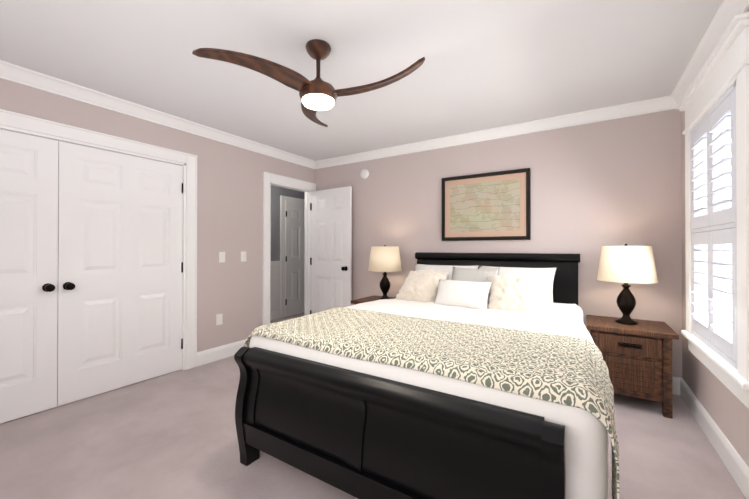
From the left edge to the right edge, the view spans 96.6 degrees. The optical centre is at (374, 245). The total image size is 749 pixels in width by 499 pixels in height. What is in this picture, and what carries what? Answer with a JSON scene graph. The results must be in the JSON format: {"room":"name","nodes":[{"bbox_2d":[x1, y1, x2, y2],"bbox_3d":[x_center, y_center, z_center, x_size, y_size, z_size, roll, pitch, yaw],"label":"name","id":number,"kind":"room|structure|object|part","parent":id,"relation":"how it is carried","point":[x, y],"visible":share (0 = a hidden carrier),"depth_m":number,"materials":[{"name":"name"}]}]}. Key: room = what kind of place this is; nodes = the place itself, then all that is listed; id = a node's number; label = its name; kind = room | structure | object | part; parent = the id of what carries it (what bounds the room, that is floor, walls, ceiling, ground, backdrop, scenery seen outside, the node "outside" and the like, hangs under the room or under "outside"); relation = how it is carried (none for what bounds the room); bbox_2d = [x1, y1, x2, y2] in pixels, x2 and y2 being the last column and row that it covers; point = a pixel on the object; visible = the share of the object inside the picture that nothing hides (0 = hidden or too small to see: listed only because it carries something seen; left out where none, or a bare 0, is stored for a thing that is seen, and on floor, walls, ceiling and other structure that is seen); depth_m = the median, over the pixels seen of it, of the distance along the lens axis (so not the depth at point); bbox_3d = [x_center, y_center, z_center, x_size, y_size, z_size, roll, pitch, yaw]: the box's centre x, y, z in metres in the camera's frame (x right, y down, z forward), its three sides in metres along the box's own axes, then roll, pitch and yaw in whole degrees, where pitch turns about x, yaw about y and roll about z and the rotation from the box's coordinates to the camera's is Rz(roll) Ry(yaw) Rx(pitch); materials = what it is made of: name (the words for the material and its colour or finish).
{"room":"bedroom","nodes":[
{"label":"bedroom","id":0,"kind":"room"},
{"bbox_2d":[0,78,314,351],"bbox_3d":[-2.044,-0.002,3.121,0.120,2.440,4.440,0,0,32],"label":"wall","id":1,"kind":"structure","parent":0,"point":[230,203],"depth_m":3.58,"materials":[{"name":"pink paint"}]},
{"bbox_2d":[0,129,57,423],"bbox_3d":[-2.609,0.205,2.111,0.096,2.000,0.915,0,0,32],"label":"closet door","id":2,"kind":"structure","parent":1,"relation":"in","point":[28,261],"depth_m":2.38,"materials":[{"name":"white wood"}]},
{"bbox_3d":[-2.384,0.306,2.445,0.072,0.062,0.062,0,0,32],"label":"knob","id":3,"kind":"part","parent":2,"relation":"part of","materials":[{"name":"brown metal"}]},
{"bbox_2d":[0,109,196,369],"bbox_3d":[-2.404,0.149,2.526,0.148,2.132,2.074,0,0,32],"label":"trim","id":4,"kind":"structure","parent":1,"relation":"attached to","point":[26,124],"depth_m":3.26,"materials":[{"name":"white wood"}]},
{"bbox_2d":[57,141,182,405],"bbox_3d":[-2.118,0.209,2.888,0.096,2.000,0.915,0,0,32],"label":"closet door","id":5,"kind":"structure","parent":1,"relation":"in","point":[120,237],"depth_m":2.83,"materials":[{"name":"white wood"}]},
{"bbox_3d":[-2.323,0.307,2.541,0.072,0.062,0.062,0,0,32],"label":"knob","id":6,"kind":"part","parent":5,"relation":"part of","materials":[{"name":"brown metal"}]},
{"bbox_2d":[0,60,319,168],"bbox_3d":[-1.960,-1.175,3.074,0.078,0.094,4.200,0,0,32],"label":"crown molding","id":7,"kind":"structure","parent":1,"relation":"attached to","point":[8,71],"depth_m":2.86,"materials":[{"name":"white wood"}]},
{"bbox_2d":[216,314,222,324],"bbox_3d":[-1.668,0.790,3.589,0.010,0.116,0.072,0,0,32],"label":"electrical outlet plate","id":8,"kind":"object","parent":1,"relation":"attached to","point":[219,319],"visible":1,"depth_m":3.58,"materials":[{"name":"white plastic"}]},
{"bbox_2d":[197,339,245,366],"bbox_3d":[-1.583,1.151,3.717,0.016,0.140,0.850,0,0,32],"label":"baseboard","id":9,"kind":"structure","parent":1,"relation":"attached to","point":[224,351],"depth_m":3.57,"materials":[{"name":"white wood"}]},
{"bbox_2d":[219,252,224,262],"bbox_3d":[-1.650,0.120,3.617,0.014,0.116,0.072,0,0,32],"label":"switch plate","id":10,"kind":"object","parent":1,"relation":"attached to","point":[221,256],"visible":1,"depth_m":3.61,"materials":[{"name":"white plastic"}]},
{"bbox_2d":[241,251,245,261],"bbox_3d":[-1.506,0.122,3.845,0.014,0.116,0.072,0,0,32],"label":"switch plate","id":11,"kind":"object","parent":1,"relation":"attached to","point":[243,256],"visible":1,"depth_m":3.84,"materials":[{"name":"white plastic"}]},
{"bbox_2d":[262,172,315,324],"bbox_3d":[-1.150,0.159,4.507,0.148,2.132,0.964,0,0,32],"label":"trim","id":12,"kind":"structure","parent":1,"relation":"attached to","point":[276,180],"depth_m":4.24,"materials":[{"name":"white wood"}]},
{"bbox_2d":[310,186,351,313],"bbox_3d":[-0.609,0.217,4.589,0.730,2.000,0.179,0,0,35],"label":"bedroom door","id":13,"kind":"structure","parent":1,"relation":"in","point":[331,248],"depth_m":4.56,"materials":[{"name":"white wood"}]},
{"bbox_3d":[-0.911,0.203,4.776,0.020,1.630,0.014,0,0,35],"label":"bedroom door hinge","id":14,"kind":"part","parent":13,"relation":"part of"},
{"bbox_2d":[271,186,304,260],"bbox_3d":[-1.910,0.009,5.391,0.120,2.440,3.020,0,0,32],"label":"wall","id":15,"kind":"structure","parent":0,"point":[276,192],"depth_m":5.66,"materials":[{"name":"grey paint"}]},
{"bbox_2d":[270,261,280,319],"bbox_3d":[-1.841,0.739,5.356,0.030,0.980,2.800,0,0,32],"label":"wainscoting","id":16,"kind":"structure","parent":15,"relation":"attached to","point":[275,311],"depth_m":5.63,"materials":[{"name":"white wood"}]},
{"bbox_2d":[280,195,304,317],"bbox_3d":[-1.360,0.183,6.113,0.035,2.100,0.930,0,0,32],"label":"door frame","id":17,"kind":"structure","parent":15,"relation":"attached to","point":[283,199],"depth_m":5.74,"materials":[{"name":"white wood"}]},
{"bbox_2d":[285,201,304,316],"bbox_3d":[-1.312,0.225,6.083,0.096,2.000,0.750,0,0,32],"label":"hall door","id":18,"kind":"structure","parent":15,"relation":"in","point":[294,254],"depth_m":5.95,"materials":[{"name":"white wood"}]},
{"bbox_2d":[0,0,722,160],"bbox_3d":[-0.303,-1.278,2.026,4.240,0.100,4.440,0,0,32],"label":"ceiling","id":19,"kind":"structure","parent":0,"point":[487,64],"depth_m":2.16,"materials":[{"name":"white paint"}]},
{"bbox_2d":[192,39,424,126],"bbox_3d":[-0.252,-1.042,1.957,1.097,0.370,1.167,0,0,32],"label":"fan","id":20,"kind":"object","parent":19,"relation":"hanging from","point":[317,93],"visible":1,"depth_m":1.95,"materials":[{"name":"brown wood"}]},
{"bbox_2d":[0,313,745,498],"bbox_3d":[-0.426,1.266,2.848,5.340,0.100,5.720,0,0,32],"label":"floor","id":21,"kind":"structure","parent":0,"point":[172,435],"depth_m":1.96,"materials":[{"name":"carpet"}]},
{"bbox_2d":[351,295,395,304],"bbox_3d":[0.086,0.922,3.865,0.540,0.600,0.490,0,0,32],"label":"nightstand","id":22,"kind":"object","parent":21,"relation":"on","point":[366,299],"visible":0.08,"depth_m":3.88,"materials":[{"name":"brown wood"}]},
{"bbox_2d":[368,245,401,299],"bbox_3d":[0.121,0.303,3.868,0.390,0.634,0.390,0,0,32],"label":"lamp","id":23,"kind":"object","parent":22,"relation":"on","point":[384,258],"visible":1,"depth_m":3.73,"materials":[{"name":"beige fabric"}]},
{"bbox_3d":[0.121,0.146,3.869,0.390,0.280,0.390,0,0,32],"label":"lamp shade","id":24,"kind":"part","parent":23,"relation":"part of","materials":[{"name":"beige fabric"}]},
{"bbox_2d":[234,252,618,498],"bbox_3d":[0.588,0.640,2.445,1.820,1.148,2.483,0,0,32],"label":"bed","id":25,"kind":"object","parent":21,"relation":"on","point":[463,376],"visible":1,"depth_m":1.46,"materials":[{"name":"black"}]},
{"bbox_3d":[-0.072,0.888,1.464,1.580,0.643,0.123,0,0,32],"label":"footboard","id":26,"kind":"part","parent":25,"relation":"part of","materials":[{"name":"black wood"}]},
{"bbox_2d":[414,264,478,279],"bbox_3d":[0.682,0.369,3.406,0.700,0.420,0.190,0,-33,32],"label":"pillow","id":27,"kind":"object","parent":25,"relation":"on","point":[443,268],"depth_m":3.40,"materials":[{"name":"white fabric"}]},
{"bbox_3d":[1.172,0.646,3.450,1.630,1.148,0.160,0,0,32],"label":"headboard","id":28,"kind":"part","parent":25,"relation":"part of","materials":[{"name":"black wood"}]},
{"bbox_2d":[479,265,555,304],"bbox_3d":[1.265,0.367,3.038,0.680,0.420,0.190,0,-33,32],"label":"pillow","id":29,"kind":"object","parent":25,"relation":"on","point":[548,274],"depth_m":2.93,"materials":[{"name":"white fabric"}]},
{"bbox_2d":[586,315,678,418],"bbox_3d":[2.005,0.915,2.652,0.540,0.600,0.490,0,0,32],"label":"nightstand","id":30,"kind":"object","parent":21,"relation":"on","point":[637,358],"visible":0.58,"depth_m":2.45,"materials":[{"name":"brown wood"}]},
{"bbox_2d":[597,244,657,324],"bbox_3d":[2.014,0.297,2.670,0.390,0.634,0.390,0,0,32],"label":"lamp","id":31,"kind":"object","parent":30,"relation":"on","point":[625,264],"visible":1,"depth_m":2.56,"materials":[{"name":"beige fabric"}]},
{"bbox_3d":[2.014,0.140,2.671,0.390,0.280,0.390,0,0,32],"label":"lamp shade","id":32,"kind":"part","parent":31,"relation":"part of","materials":[{"name":"beige fabric"}]},
{"bbox_3d":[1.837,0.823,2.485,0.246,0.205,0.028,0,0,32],"label":"handle","id":33,"kind":"part","parent":30,"relation":"part of","materials":[{"name":"brown metal"}]},
{"bbox_2d":[315,109,681,377],"bbox_3d":[0.902,0.001,3.813,4.120,2.440,0.120,0,0,32],"label":"wall","id":34,"kind":"structure","parent":0,"point":[596,187],"depth_m":3.15,"materials":[{"name":"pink paint"}]},
{"bbox_2d":[360,169,368,178],"bbox_3d":[-0.137,-0.946,4.383,0.130,0.130,0.035,0,0,32],"label":"smoke detector","id":35,"kind":"object","parent":34,"relation":"attached to","point":[364,173],"visible":1,"depth_m":4.37,"materials":[{"name":"white plastic"}]},
{"bbox_2d":[441,168,530,240],"bbox_3d":[1.160,-0.417,3.562,0.925,0.715,0.030,0,0,32],"label":"picture frame","id":36,"kind":"object","parent":34,"relation":"attached to","point":[490,206],"visible":1,"depth_m":3.54,"materials":[{"name":"black"}]},
{"bbox_2d":[316,96,667,167],"bbox_3d":[0.795,-1.172,3.770,3.810,0.094,0.078,0,0,32],"label":"crown molding","id":37,"kind":"structure","parent":34,"relation":"attached to","point":[658,104],"depth_m":3.37,"materials":[{"name":"white wood"}]},
{"bbox_2d":[672,376,677,394],"bbox_3d":[0.797,1.151,3.791,3.960,0.140,0.020,0,0,32],"label":"baseboard","id":38,"kind":"structure","parent":34,"relation":"attached to","point":[675,379],"depth_m":2.73,"materials":[{"name":"white"}]},
{"bbox_2d":[681,9,748,466],"bbox_3d":[1.438,-0.013,0.918,0.120,2.440,4.200,0,0,32],"label":"wall","id":39,"kind":"structure","parent":0,"point":[726,408],"depth_m":2.10,"materials":[{"name":"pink paint"}]},
{"bbox_2d":[668,0,748,109],"bbox_3d":[1.354,-1.186,0.977,0.078,0.094,4.200,0,0,32],"label":"crown molding","id":40,"kind":"structure","parent":39,"relation":"attached to","point":[726,13],"depth_m":1.97,"materials":[{"name":"white wood"}]},
{"bbox_2d":[676,12,748,408],"bbox_3d":[1.965,-0.140,1.857,0.232,1.722,1.130,0,0,32],"label":"window","id":41,"kind":"structure","parent":39,"relation":"in","point":[725,67],"depth_m":1.62,"materials":[{"name":"white wood"}]},
{"bbox_2d":[690,81,736,368],"bbox_3d":[1.918,-0.096,1.887,0.064,1.355,0.820,0,0,32],"label":"window shutters","id":42,"kind":"object","parent":41,"relation":"attached to","point":[714,228],"visible":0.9,"depth_m":1.84,"materials":[{"name":"white wood"}]},
{"bbox_2d":[678,377,748,498],"bbox_3d":[1.380,1.137,0.949,0.016,0.140,4.200,0,0,32],"label":"baseboard","id":43,"kind":"structure","parent":39,"relation":"attached to","point":[737,467],"depth_m":1.94,"materials":[{"name":"white"}]},
{"label":"outside","id":44,"kind":"structure","parent":0,"visible":0},
{"bbox_2d":[730,139,731,329],"bbox_3d":[2.224,-0.114,1.694,0.020,2.830,2.450,0,0,32],"label":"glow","id":45,"kind":"structure","parent":44,"point":[731,246],"depth_m":2.61,"materials":[{"name":"white"}]}
]}

